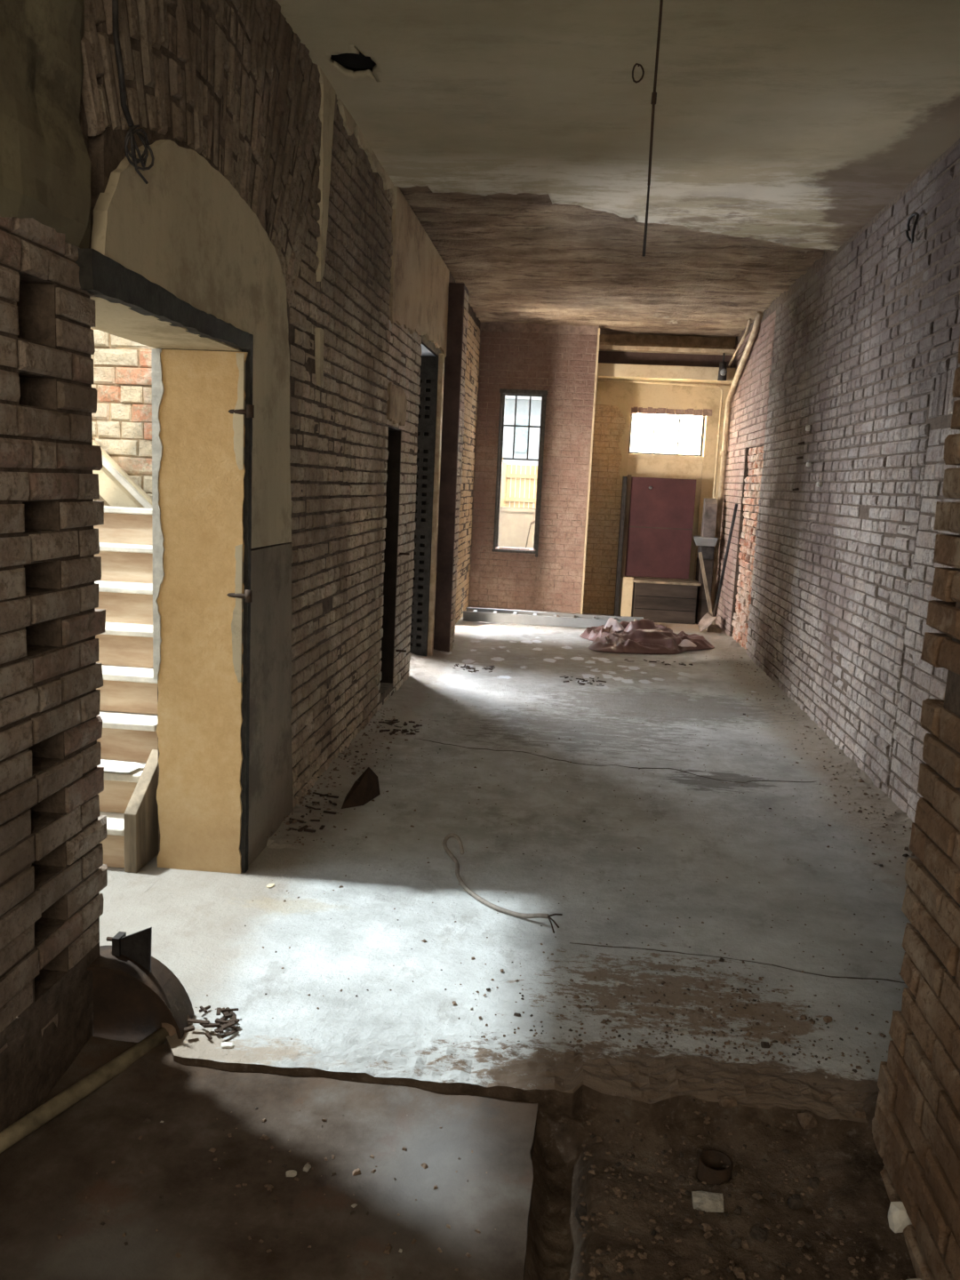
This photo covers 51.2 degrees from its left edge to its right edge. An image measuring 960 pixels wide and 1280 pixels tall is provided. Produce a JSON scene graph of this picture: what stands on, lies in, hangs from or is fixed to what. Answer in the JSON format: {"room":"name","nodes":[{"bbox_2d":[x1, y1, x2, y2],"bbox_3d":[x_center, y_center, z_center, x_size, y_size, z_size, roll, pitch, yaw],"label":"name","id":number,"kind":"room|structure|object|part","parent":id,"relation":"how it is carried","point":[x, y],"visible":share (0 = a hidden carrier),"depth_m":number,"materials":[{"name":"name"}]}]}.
{"room":"derelict building corridor","nodes":[
{"label":"derelict building corridor","id":0,"kind":"room"},
{"bbox_2d":[90,328,153,505],"bbox_3d":[-2.056,-1.307,5.065,2.043,3.900,0.144,3,9,5],"label":"wall","id":1,"kind":"structure","parent":0,"point":[122,421],"depth_m":5.01,"materials":[{"name":"brick"}]},
{"bbox_2d":[0,0,480,1132],"bbox_3d":[-0.898,-0.940,5.308,0.465,3.504,13.550,3,9,5],"label":"wall","id":2,"kind":"structure","parent":0,"point":[265,208],"depth_m":3.62,"materials":[{"name":"beige brick"}]},
{"bbox_2d":[112,0,154,183],"bbox_3d":[-0.851,-1.629,2.450,0.035,0.934,0.203,3,9,5],"label":"hanging cable","id":3,"kind":"object","parent":2,"relation":"hanging from","point":[130,133],"visible":1,"depth_m":2.48,"materials":[{"name":"rubber"}]},
{"bbox_3d":[-0.859,-1.678,2.393,0.032,0.819,0.103,2,9,-5],"label":"cord","id":4,"kind":"part","parent":3,"relation":"part of","materials":[{"name":"rubber"}]},
{"bbox_2d":[75,248,253,350],"bbox_3d":[-0.900,-0.991,3.021,0.041,0.097,1.213,3,9,5],"label":"lintel","id":5,"kind":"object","parent":2,"relation":"attached to","point":[103,277],"depth_m":2.73,"materials":[{"name":"black wood"}]},
{"bbox_2d":[226,589,252,602],"bbox_3d":[-0.889,-0.166,3.710,0.102,0.045,0.025,7,10,23],"label":"pin","id":6,"kind":"object","parent":2,"relation":"attached to","point":[247,596],"visible":1,"depth_m":3.69,"materials":[{"name":"metal"}]},
{"bbox_2d":[228,404,254,417],"bbox_3d":[-0.859,-0.824,3.605,0.102,0.045,0.025,7,10,23],"label":"pin","id":7,"kind":"object","parent":2,"relation":"attached to","point":[249,412],"visible":1,"depth_m":3.59,"materials":[{"name":"metal"}]},
{"bbox_2d":[239,334,253,872],"bbox_3d":[-0.888,-0.092,3.758,0.042,2.040,0.044,3,9,5],"label":"trim","id":8,"kind":"structure","parent":2,"relation":"attached to","point":[244,847],"depth_m":3.75,"materials":[{"name":"black metal"}]},
{"bbox_2d":[395,649,406,652],"bbox_3d":[-0.590,0.076,7.117,0.130,0.020,0.020,3,9,5],"label":"spike","id":9,"kind":"object","parent":2,"relation":"attached to","point":[399,651],"visible":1,"depth_m":7.11,"materials":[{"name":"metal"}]},
{"bbox_2d":[420,341,436,357],"bbox_3d":[-0.550,-2.302,7.900,0.300,0.020,0.930,3,9,5],"label":"trim","id":10,"kind":"structure","parent":2,"relation":"attached to","point":[426,351],"depth_m":8.02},
{"bbox_2d":[427,353,444,655],"bbox_3d":[-0.434,-1.115,8.598,0.150,2.600,0.095,3,9,5],"label":"trim","id":11,"kind":"structure","parent":2,"relation":"attached to","point":[441,357],"depth_m":8.55,"materials":[{"name":"beige paint"}]},
{"bbox_2d":[433,282,468,652],"bbox_3d":[-0.263,-1.487,8.978,0.177,3.230,0.340,3,9,5],"label":"pilaster","id":12,"kind":"object","parent":2,"relation":"attached to","point":[453,406],"visible":0.98,"depth_m":8.84,"materials":[{"name":"brown paint"}]},
{"bbox_2d":[0,854,537,1279],"bbox_3d":[-1.696,1.274,2.171,3.592,0.249,6.550,3,9,5],"label":"floor","id":13,"kind":"structure","parent":0,"point":[46,1177],"depth_m":2.27,"materials":[{"name":"grey concrete"}]},
{"bbox_2d":[0,1014,191,1153],"bbox_3d":[-1.124,1.128,2.386,0.141,0.107,1.072,7,10,27],"label":"pipe","id":14,"kind":"object","parent":13,"relation":"on","point":[19,1130],"visible":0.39,"depth_m":2.51,"materials":[{"name":"brown metal"}]},
{"bbox_2d":[92,440,158,872],"bbox_3d":[-1.753,-0.074,4.449,1.211,1.690,1.390,3,9,5],"label":"staircase","id":15,"kind":"structure","parent":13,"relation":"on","point":[128,706],"depth_m":4.28,"materials":[{"name":"beige paint"}]},
{"bbox_2d":[96,759,144,772],"bbox_3d":[-1.608,0.494,4.014,0.500,0.012,0.150,3,9,5],"label":"paper sheet","id":16,"kind":"object","parent":15,"relation":"on","point":[109,765],"visible":0.29,"depth_m":4.00,"materials":[{"name":"white paper"}]},
{"bbox_2d":[56,1103,502,1278],"bbox_3d":[-0.409,1.216,2.312,0.917,0.008,0.606,3,9,5],"label":"crumbs","id":17,"kind":"object","parent":13,"relation":"on","point":[424,1165],"visible":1,"depth_m":2.24,"materials":[{"name":"grey stone"}]},
{"bbox_2d":[285,1169,296,1176],"bbox_3d":[-0.431,1.218,2.285,0.025,0.009,0.016,1,9,-12],"label":"chip","id":18,"kind":"object","parent":13,"relation":"on","point":[292,1172],"visible":1,"depth_m":2.28,"materials":[{"name":"beige stone"}]},
{"bbox_2d":[303,1163,311,1172],"bbox_3d":[-0.399,1.216,2.307,0.014,0.009,0.019,6,10,21],"label":"chip","id":19,"kind":"object","parent":13,"relation":"on","point":[308,1166],"visible":1,"depth_m":2.30,"materials":[{"name":"beige stone"}]},
{"bbox_2d":[99,613,918,1132],"bbox_3d":[0.914,0.452,7.628,3.700,0.295,10.353,3,9,5],"label":"floor","id":20,"kind":"structure","parent":0,"point":[380,1035],"depth_m":3.74,"materials":[{"name":"concrete"}]},
{"bbox_2d":[87,945,194,1042],"bbox_3d":[-1.044,1.001,2.796,0.466,0.252,0.130,3,9,-1],"label":"round plate","id":21,"kind":"object","parent":20,"relation":"on","point":[131,1002],"visible":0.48,"depth_m":2.76,"materials":[{"name":"metal"}]},
{"bbox_2d":[106,927,151,972],"bbox_3d":[-0.977,0.865,2.799,0.141,0.165,0.050,3,9,5],"label":"plate","id":22,"kind":"object","parent":21,"relation":"on","point":[136,946],"visible":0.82,"depth_m":2.78,"materials":[{"name":"paint"}]},
{"bbox_3d":[-0.960,0.868,2.785,0.108,0.165,0.008,5,9,17],"label":"blade","id":23,"kind":"part","parent":22,"relation":"part of","materials":[{"name":"paint"}]},
{"bbox_3d":[-1.044,1.010,2.768,0.450,0.243,0.012,3,9,-1],"label":"plate","id":24,"kind":"part","parent":21,"relation":"part of","materials":[{"name":"metal"}]},
{"bbox_2d":[184,1005,239,1039],"bbox_3d":[-0.740,1.067,2.813,0.140,0.031,0.170,3,9,5],"label":"debris heap","id":25,"kind":"object","parent":20,"relation":"on","point":[221,1024],"visible":1,"depth_m":2.79,"materials":[{"name":"wood"}]},
{"bbox_2d":[220,1041,233,1048],"bbox_3d":[-0.686,1.101,2.720,0.034,0.009,0.022,2,9,-6],"label":"chip","id":26,"kind":"object","parent":20,"relation":"on","point":[226,1044],"visible":1,"depth_m":2.71,"materials":[{"name":"white stone"}]},
{"bbox_2d":[266,883,274,887],"bbox_3d":[-0.791,0.929,3.781,0.022,0.009,0.034,6,10,21],"label":"chip","id":27,"kind":"object","parent":20,"relation":"on","point":[270,885],"visible":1,"depth_m":3.77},
{"bbox_2d":[287,792,338,831],"bbox_3d":[-0.744,0.785,4.572,0.173,0.026,0.514,3,9,5],"label":"debris heap","id":28,"kind":"object","parent":20,"relation":"on","point":[322,827],"visible":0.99,"depth_m":4.54,"materials":[{"name":"wood"}]},
{"bbox_2d":[266,707,422,846],"bbox_3d":[-0.629,0.658,5.404,0.308,0.048,2.511,3,9,5],"label":"debris","id":29,"kind":"object","parent":20,"relation":"on","point":[289,822],"visible":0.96,"depth_m":5.21,"materials":[{"name":"brown soil"}]},
{"bbox_2d":[341,767,380,808],"bbox_3d":[-0.594,0.692,4.809,0.131,0.161,0.303,6,10,19],"label":"scrap","id":30,"kind":"object","parent":20,"relation":"on","point":[366,788],"visible":1,"depth_m":4.79,"materials":[{"name":"metal"}]},
{"bbox_2d":[378,719,422,735],"bbox_3d":[-0.486,0.543,6.188,0.274,0.030,0.320,1,9,-7],"label":"debris heap","id":31,"kind":"object","parent":20,"relation":"on","point":[391,722],"visible":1,"depth_m":6.18,"materials":[{"name":"black stone"}]},
{"bbox_2d":[452,664,495,671],"bbox_3d":[-0.052,0.236,8.234,0.338,0.030,0.328,3,9,5],"label":"debris heap","id":32,"kind":"object","parent":20,"relation":"on","point":[465,666],"visible":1,"depth_m":8.24,"materials":[{"name":"grey stone"}]},
{"bbox_2d":[442,832,562,933],"bbox_3d":[0.026,0.919,3.826,0.166,0.085,0.845,-3,10,-30],"label":"cable","id":33,"kind":"object","parent":20,"relation":"on","point":[452,856],"visible":1,"depth_m":3.74,"materials":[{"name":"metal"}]},
{"bbox_2d":[195,698,903,1065],"bbox_3d":[0.591,0.815,4.897,2.619,0.006,4.513,3,9,5],"label":"crumbs","id":34,"kind":"object","parent":20,"relation":"on","point":[340,886],"visible":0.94,"depth_m":3.92,"materials":[{"name":"brown stone"}]},
{"bbox_2d":[463,607,643,628],"bbox_3d":[0.823,-0.234,11.164,2.000,0.106,0.388,3,9,5],"label":"ladder","id":35,"kind":"object","parent":20,"relation":"on","point":[471,614],"visible":0.8,"depth_m":11.03,"materials":[{"name":"silver metal"}]},
{"bbox_3d":[0.840,-0.260,11.336,2.000,0.106,0.038,3,9,5],"label":"rail","id":36,"kind":"part","parent":35,"relation":"part of","materials":[{"name":"silver metal"}]},
{"bbox_2d":[559,675,606,686],"bbox_3d":[0.816,0.321,7.948,0.374,0.029,0.277,3,9,5],"label":"debris heap","id":37,"kind":"object","parent":20,"relation":"on","point":[583,679],"visible":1,"depth_m":7.93,"materials":[{"name":"grey stone"}]},
{"bbox_2d":[613,476,627,615],"bbox_3d":[1.686,-1.116,12.023,0.049,1.685,0.224,3,9,5],"label":"post","id":38,"kind":"object","parent":20,"relation":"on","point":[624,478],"visible":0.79,"depth_m":11.94,"materials":[{"name":"paint"}]},
{"bbox_2d":[620,576,633,616],"bbox_3d":[1.750,-0.497,11.922,0.130,0.502,0.025,3,9,5],"label":"board","id":39,"kind":"object","parent":20,"relation":"on","point":[628,583],"visible":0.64,"depth_m":11.91,"materials":[{"name":"beige paint"}]},
{"bbox_2d":[579,617,714,654],"bbox_3d":[1.683,-0.079,10.007,1.349,0.257,1.245,3,9,5],"label":"debris pile","id":40,"kind":"object","parent":20,"relation":"on","point":[643,636],"visible":1,"depth_m":9.73,"materials":[{"name":"brown fabric"}]},
{"bbox_2d":[624,658,692,665],"bbox_3d":[1.593,0.201,8.928,0.605,0.022,0.155,3,9,5],"label":"debris heap","id":41,"kind":"object","parent":20,"relation":"on","point":[625,659],"visible":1,"depth_m":8.96,"materials":[{"name":"stone"}]},
{"bbox_2d":[632,576,701,624],"bbox_3d":[2.194,-0.469,11.919,0.782,0.491,0.421,3,9,5],"label":"chest","id":42,"kind":"object","parent":20,"relation":"on","point":[656,600],"visible":0.89,"depth_m":11.73,"materials":[{"name":"brown wood"}]},
{"bbox_2d":[620,474,696,579],"bbox_3d":[2.122,-1.332,11.916,0.805,1.220,0.080,3,9,5],"label":"door","id":43,"kind":"structure","parent":42,"relation":"on","point":[660,512],"depth_m":11.91,"materials":[{"name":"red paint"}]},
{"bbox_3d":[2.204,-0.694,11.883,0.782,0.034,0.421,3,9,5],"label":"lid","id":44,"kind":"part","parent":42,"relation":"part of","materials":[{"name":"brown wood"}]},
{"bbox_2d":[436,943,900,1103],"bbox_3d":[0.634,1.118,2.987,1.504,0.008,0.924,3,9,5],"label":"crumbs","id":45,"kind":"object","parent":20,"relation":"on","point":[783,1042],"visible":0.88,"depth_m":2.92,"materials":[{"name":"brown soil"}]},
{"bbox_2d":[672,1026,688,1034],"bbox_3d":[0.581,1.134,2.903,0.047,0.006,0.034,2,9,-6],"label":"chip","id":46,"kind":"object","parent":20,"relation":"on","point":[684,1030],"visible":1,"depth_m":2.90,"materials":[{"name":"beige stone"}]},
{"bbox_2d":[695,545,700,610],"bbox_3d":[2.652,-0.691,12.058,0.126,0.925,0.034,3,9,5],"label":"board","id":47,"kind":"object","parent":20,"relation":"on","point":[698,564],"visible":0.02,"depth_m":12.02,"materials":[{"name":"brown wood"}]},
{"bbox_2d":[693,497,718,623],"bbox_3d":[2.577,-0.902,11.612,0.275,1.469,0.374,3,9,5],"label":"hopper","id":48,"kind":"object","parent":20,"relation":"on","point":[707,541],"visible":0.88,"depth_m":11.51,"materials":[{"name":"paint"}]},
{"bbox_2d":[693,535,718,546],"bbox_3d":[2.587,-1.144,11.574,0.273,0.100,0.374,3,9,5],"label":"tray","id":49,"kind":"object","parent":48,"relation":"on","point":[702,540],"depth_m":11.41,"materials":[{"name":"grey metal"}]},
{"bbox_2d":[700,497,717,537],"bbox_3d":[2.652,-1.409,11.571,0.140,0.449,0.190,3,9,5],"label":"hood","id":50,"kind":"object","parent":48,"relation":"attached to","point":[709,513],"depth_m":11.49,"materials":[{"name":"grey metal"}]},
{"bbox_2d":[705,624,721,632],"bbox_3d":[2.622,-0.133,11.218,0.161,0.079,0.285,4,9,10],"label":"timber offcut","id":51,"kind":"object","parent":20,"relation":"on","point":[712,628],"visible":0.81,"depth_m":11.11,"materials":[{"name":"brown wood"}]},
{"bbox_2d":[697,552,714,624],"bbox_3d":[2.570,-0.567,11.349,0.309,0.846,0.057,11,12,43],"label":"plank","id":52,"kind":"object","parent":51,"relation":"on","point":[701,563],"visible":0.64,"depth_m":11.33,"materials":[{"name":"wood"}]},
{"bbox_2d":[697,504,738,631],"bbox_3d":[2.569,-0.781,10.913,0.235,1.424,0.617,3,9,1],"label":"shovel","id":53,"kind":"object","parent":20,"relation":"on","point":[708,619],"visible":1,"depth_m":11.01,"materials":[{"name":"paint"}]},
{"bbox_3d":[2.540,-0.196,11.132,0.310,0.199,0.212,-6,13,-43],"label":"blade","id":54,"kind":"part","parent":53,"relation":"part of","materials":[{"name":"beige metal"}]},
{"bbox_2d":[712,602,719,616],"bbox_3d":[2.627,-0.325,11.158,0.043,0.197,0.100,2,9,-5],"label":"socket","id":55,"kind":"object","parent":53,"relation":"attached to","point":[715,612],"depth_m":11.14,"materials":[{"name":"metal"}]},
{"bbox_3d":[2.660,-0.858,10.848,0.036,1.243,0.516,2,9,-2],"label":"handle","id":56,"kind":"part","parent":53,"relation":"part of","materials":[{"name":"paint"}]},
{"bbox_2d":[718,1096,738,1108],"bbox_3d":[0.632,1.177,2.549,0.047,0.019,0.031,1,9,-12],"label":"fragment","id":57,"kind":"object","parent":20,"relation":"on","point":[726,1101],"visible":1,"depth_m":2.54,"materials":[{"name":"brown stone"}]},
{"bbox_2d":[760,1041,769,1047],"bbox_3d":[0.811,1.150,2.842,0.023,0.016,0.019,3,9,-1],"label":"fragment","id":58,"kind":"object","parent":20,"relation":"on","point":[764,1044],"visible":1,"depth_m":2.83,"materials":[{"name":"brown stone"}]},
{"bbox_2d":[719,656,914,895],"bbox_3d":[1.995,0.645,6.301,0.425,0.033,6.594,3,9,5],"label":"crumbs","id":59,"kind":"object","parent":20,"relation":"on","point":[860,780],"visible":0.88,"depth_m":5.38,"materials":[{"name":"stone"}]},
{"bbox_2d":[823,1015,831,1023],"bbox_3d":[1.042,1.136,3.000,0.028,0.016,0.019,-4,11,-34],"label":"fragment","id":60,"kind":"object","parent":20,"relation":"on","point":[827,1019],"visible":1,"depth_m":2.99,"materials":[{"name":"stone"}]},
{"bbox_2d":[468,321,599,614],"bbox_3d":[0.609,-1.917,11.890,1.394,3.504,0.602,3,9,5],"label":"wall","id":61,"kind":"structure","parent":0,"point":[562,361],"depth_m":11.56,"materials":[{"name":"brown brick"}]},
{"bbox_2d":[492,388,547,557],"bbox_3d":[0.461,-1.933,11.637,0.550,1.900,0.112,3,9,5],"label":"window","id":62,"kind":"structure","parent":61,"relation":"in","point":[522,420],"depth_m":11.58,"materials":[{"name":"grey metal"}]},
{"bbox_3d":[0.486,-2.459,11.579,0.445,0.720,0.003,3,9,5],"label":"pane","id":63,"kind":"part","parent":62,"relation":"part of","materials":[{"name":"clear glass"}]},
{"bbox_2d":[597,378,723,498],"bbox_3d":[2.050,-1.655,11.944,1.477,2.802,0.035,3,9,5],"label":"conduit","id":64,"kind":"object","parent":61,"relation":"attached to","point":[603,380],"visible":0.71,"depth_m":11.73,"materials":[{"name":"beige metal"}]},
{"bbox_2d":[596,344,737,383],"bbox_3d":[2.149,-3.191,11.600,1.565,0.350,0.370,3,9,5],"label":"steel beam","id":65,"kind":"structure","parent":61,"relation":"attached to","point":[615,362],"depth_m":11.51,"materials":[{"name":"beige metal"}]},
{"bbox_3d":[2.146,-3.095,11.631,1.565,0.150,0.340,3,9,5],"label":"casing","id":66,"kind":"part","parent":65,"relation":"part of","materials":[{"name":"beige paint"}]},
{"bbox_2d":[717,352,727,380],"bbox_3d":[2.751,-3.092,11.312,0.098,0.300,0.170,3,9,5],"label":"box","id":67,"kind":"object","parent":65,"relation":"hanging from","point":[723,365],"visible":1,"depth_m":11.32,"materials":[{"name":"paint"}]},
{"bbox_2d":[720,368,727,375],"bbox_3d":[2.742,-3.014,11.268,0.070,0.068,0.060,3,9,5],"label":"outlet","id":68,"kind":"object","parent":67,"relation":"attached to","point":[723,372],"depth_m":11.24,"materials":[{"name":"white plastic"}]},
{"bbox_2d":[727,318,751,367],"bbox_3d":[2.796,-3.185,10.819,0.036,0.369,1.209,3,9,4],"label":"conduit","id":69,"kind":"object","parent":65,"relation":"attached to","point":[749,319],"visible":1,"depth_m":10.70,"materials":[{"name":"beige metal"}]},
{"bbox_2d":[275,0,959,337],"bbox_3d":[-0.328,-2.760,5.275,6.319,0.350,14.350,3,9,5],"label":"ceiling","id":70,"kind":"structure","parent":0,"point":[516,133],"depth_m":4.87,"materials":[{"name":"paint"}]},
{"bbox_2d":[632,63,644,83],"bbox_3d":[0.651,-2.343,4.118,0.051,0.095,0.028,3,9,5],"label":"wire hook","id":71,"kind":"object","parent":70,"relation":"attached to","point":[636,64],"visible":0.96,"depth_m":4.12,"materials":[{"name":"metal"}]},
{"bbox_2d":[641,0,663,256],"bbox_3d":[0.547,-1.725,3.136,0.016,0.999,0.015,7,10,27],"label":"hanging rod","id":72,"kind":"object","parent":70,"relation":"hanging from","point":[654,92],"visible":1,"depth_m":3.15,"materials":[{"name":"metal"}]},
{"bbox_2d":[582,334,735,615],"bbox_3d":[2.243,-1.885,12.168,2.042,3.504,0.372,3,9,5],"label":"wall","id":73,"kind":"structure","parent":0,"point":[613,399],"depth_m":11.95,"materials":[{"name":"paint"}]},
{"bbox_2d":[617,457,703,615],"bbox_3d":[2.187,-1.243,12.269,0.890,1.900,0.260,3,9,5],"label":"panel","id":74,"kind":"object","parent":73,"relation":"attached to","point":[640,468],"visible":0.29,"depth_m":12.02,"materials":[{"name":"beige paint"}]},
{"bbox_2d":[627,413,704,461],"bbox_3d":[2.244,-2.462,12.080,0.890,0.570,0.310,3,9,5],"label":"window","id":75,"kind":"structure","parent":73,"relation":"in","point":[657,436],"depth_m":12.07,"materials":[{"name":"white glass"}]},
{"bbox_3d":[2.232,-2.208,12.120,0.890,0.055,0.310,3,9,5],"label":"sill","id":76,"kind":"part","parent":75,"relation":"part of","materials":[{"name":"beige paint"}]},
{"bbox_2d":[629,406,707,415],"bbox_3d":[2.263,-2.719,11.915,0.974,0.081,0.143,3,9,5],"label":"lintel","id":77,"kind":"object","parent":73,"relation":"attached to","point":[636,410],"depth_m":11.86,"materials":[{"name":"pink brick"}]},
{"bbox_2d":[524,1091,916,1279],"bbox_3d":[0.578,1.364,1.856,1.100,0.319,1.750,3,9,5],"label":"bare ground","id":78,"kind":"structure","parent":0,"point":[851,1164],"depth_m":2.34,"materials":[{"name":"brown soil"}]},
{"bbox_2d":[575,1202,587,1228],"bbox_3d":[0.249,1.334,2.317,0.047,0.031,0.062,1,9,-12],"label":"fragment","id":79,"kind":"object","parent":78,"relation":"on","point":[580,1210],"visible":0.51,"depth_m":2.31,"materials":[{"name":"stone"}]},
{"bbox_2d":[691,1191,723,1212],"bbox_3d":[0.528,1.302,2.319,0.070,0.028,0.044,3,9,5],"label":"lump","id":80,"kind":"object","parent":78,"relation":"on","point":[708,1202],"visible":1,"depth_m":2.31,"materials":[{"name":"beige stone"}]},
{"bbox_2d":[696,1149,732,1185],"bbox_3d":[0.568,1.295,2.426,0.080,0.075,0.080,3,9,5],"label":"drain pipe","id":81,"kind":"object","parent":78,"relation":"in","point":[710,1170],"visible":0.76,"depth_m":2.41,"materials":[{"name":"metal"}]},
{"bbox_2d":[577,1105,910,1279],"bbox_3d":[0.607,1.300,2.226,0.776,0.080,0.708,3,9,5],"label":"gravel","id":82,"kind":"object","parent":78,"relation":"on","point":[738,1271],"visible":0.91,"depth_m":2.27,"materials":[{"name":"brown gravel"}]},
{"bbox_2d":[750,1225,768,1242],"bbox_3d":[0.625,1.327,2.237,0.025,0.022,0.034,-4,11,-36],"label":"fragment","id":83,"kind":"object","parent":78,"relation":"on","point":[757,1233],"visible":1,"depth_m":2.23,"materials":[{"name":"brown stone"}]},
{"bbox_2d":[786,1194,803,1209],"bbox_3d":[0.735,1.311,2.336,0.031,0.023,0.025,1,9,-12],"label":"fragment","id":84,"kind":"object","parent":78,"relation":"on","point":[795,1202],"visible":1,"depth_m":2.33,"materials":[{"name":"brown stone"}]},
{"bbox_2d":[797,1111,817,1129],"bbox_3d":[0.823,1.206,2.514,0.041,0.034,0.034,-1,10,-23],"label":"fragment","id":85,"kind":"object","parent":78,"relation":"on","point":[807,1120],"visible":1,"depth_m":2.50,"materials":[{"name":"brown stone"}]},
{"bbox_2d":[809,1176,819,1190],"bbox_3d":[0.802,1.300,2.398,0.022,0.019,0.028,6,10,20],"label":"fragment","id":86,"kind":"object","parent":78,"relation":"on","point":[814,1182],"visible":1,"depth_m":2.39,"materials":[{"name":"brown stone"}]},
{"bbox_2d":[888,1201,911,1232],"bbox_3d":[0.944,1.293,2.241,0.059,0.055,0.047,0,9,-17],"label":"lump","id":87,"kind":"object","parent":78,"relation":"on","point":[899,1220],"visible":0.72,"depth_m":2.22,"materials":[{"name":"beige stone"}]},
{"bbox_2d":[905,1278,921,1279],"bbox_3d":[0.911,1.351,2.080,0.047,0.031,0.047,3,9,5],"label":"lump","id":88,"kind":"object","parent":78,"relation":"on","point":[910,1278],"visible":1,"depth_m":2.09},
{"bbox_2d":[713,138,959,822],"bbox_3d":[2.588,-1.079,7.201,0.364,3.504,10.400,3,9,5],"label":"wall","id":89,"kind":"structure","parent":0,"point":[827,588],"depth_m":6.16,"materials":[{"name":"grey brick"}]},
{"bbox_2d":[710,311,763,611],"bbox_3d":[2.745,-1.718,10.896,0.084,3.318,1.693,3,9,5],"label":"downpipe","id":90,"kind":"object","parent":89,"relation":"attached to","point":[759,315],"visible":0.9,"depth_m":11.59,"materials":[{"name":"beige metal"}]},
{"bbox_2d":[805,425,810,431],"bbox_3d":[2.457,-1.587,7.501,0.029,0.040,0.040,3,9,5],"label":"plug","id":91,"kind":"object","parent":89,"relation":"attached to","point":[807,428],"visible":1,"depth_m":7.49,"materials":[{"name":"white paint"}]},
{"bbox_2d":[816,481,822,487],"bbox_3d":[2.385,-1.095,7.035,0.029,0.040,0.040,3,9,5],"label":"plug","id":92,"kind":"object","parent":89,"relation":"attached to","point":[819,484],"visible":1,"depth_m":7.02,"materials":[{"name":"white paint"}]},
{"bbox_2d":[905,212,919,243],"bbox_3d":[2.282,-2.175,5.282,0.036,0.151,0.136,3,9,5],"label":"wire loop","id":93,"kind":"object","parent":89,"relation":"hanging from","point":[911,240],"visible":1,"depth_m":5.27,"materials":[{"name":"paint"}]},
{"bbox_2d":[872,336,959,1279],"bbox_3d":[1.318,-0.022,0.350,0.946,3.554,3.954,3,9,5],"label":"wall","id":94,"kind":"structure","parent":0,"point":[916,1122],"depth_m":2.19,"materials":[{"name":"brown brick"}]},
{"bbox_3d":[2.022,-1.526,21.321,24.000,0.200,17.200,3,9,5],"label":"ground","id":95,"kind":"structure","parent":0,"visible":0},
{"bbox_2d":[497,506,535,548],"bbox_3d":[1.836,-1.126,13.979,11.000,1.300,0.260,3,9,5],"label":"wall","id":96,"kind":"structure","parent":95,"relation":"on","point":[515,523],"depth_m":13.94,"materials":[{"name":"paint"}]},
{"bbox_2d":[525,520,535,547],"bbox_3d":[0.654,-1.125,13.873,0.315,1.125,0.062,7,10,24],"label":"handrail","id":97,"kind":"object","parent":96,"relation":"attached to","point":[533,522],"visible":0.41,"depth_m":13.80,"materials":[{"name":"paint"}]},
{"bbox_3d":[0.600,-1.096,13.907,0.199,1.053,0.018,9,11,34],"label":"cord","id":98,"kind":"part","parent":97,"relation":"part of","materials":[{"name":"paint"}]},
{"bbox_2d":[500,462,537,508],"bbox_3d":[2.546,-1.758,15.768,4.492,1.850,0.150,3,9,5],"label":"fence","id":99,"kind":"object","parent":95,"relation":"on","point":[505,499],"visible":0.05,"depth_m":15.83,"materials":[{"name":"beige paint"}]},
{"bbox_3d":[0.356,-1.897,16.001,0.080,1.850,0.080,3,9,5],"label":"post","id":100,"kind":"part","parent":99,"relation":"part of","materials":[{"name":"beige paint"}]},
{"bbox_3d":[2.571,-2.100,15.662,4.360,0.060,0.050,3,9,5],"label":"rail","id":101,"kind":"part","parent":99,"relation":"part of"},
{"bbox_3d":[2.588,-2.465,15.604,4.360,0.060,0.050,3,9,5],"label":"rail","id":102,"kind":"part","parent":99,"relation":"part of","materials":[{"name":"yellow wood"}]},
{"bbox_2d":[503,459,537,508],"bbox_3d":[1.376,-4.278,23.452,10.400,4.300,4.300,3,9,5],"label":"building","id":103,"kind":"object","parent":95,"relation":"on","point":[511,462],"visible":0.02,"depth_m":21.71,"materials":[{"name":"white paint"}]}
]}

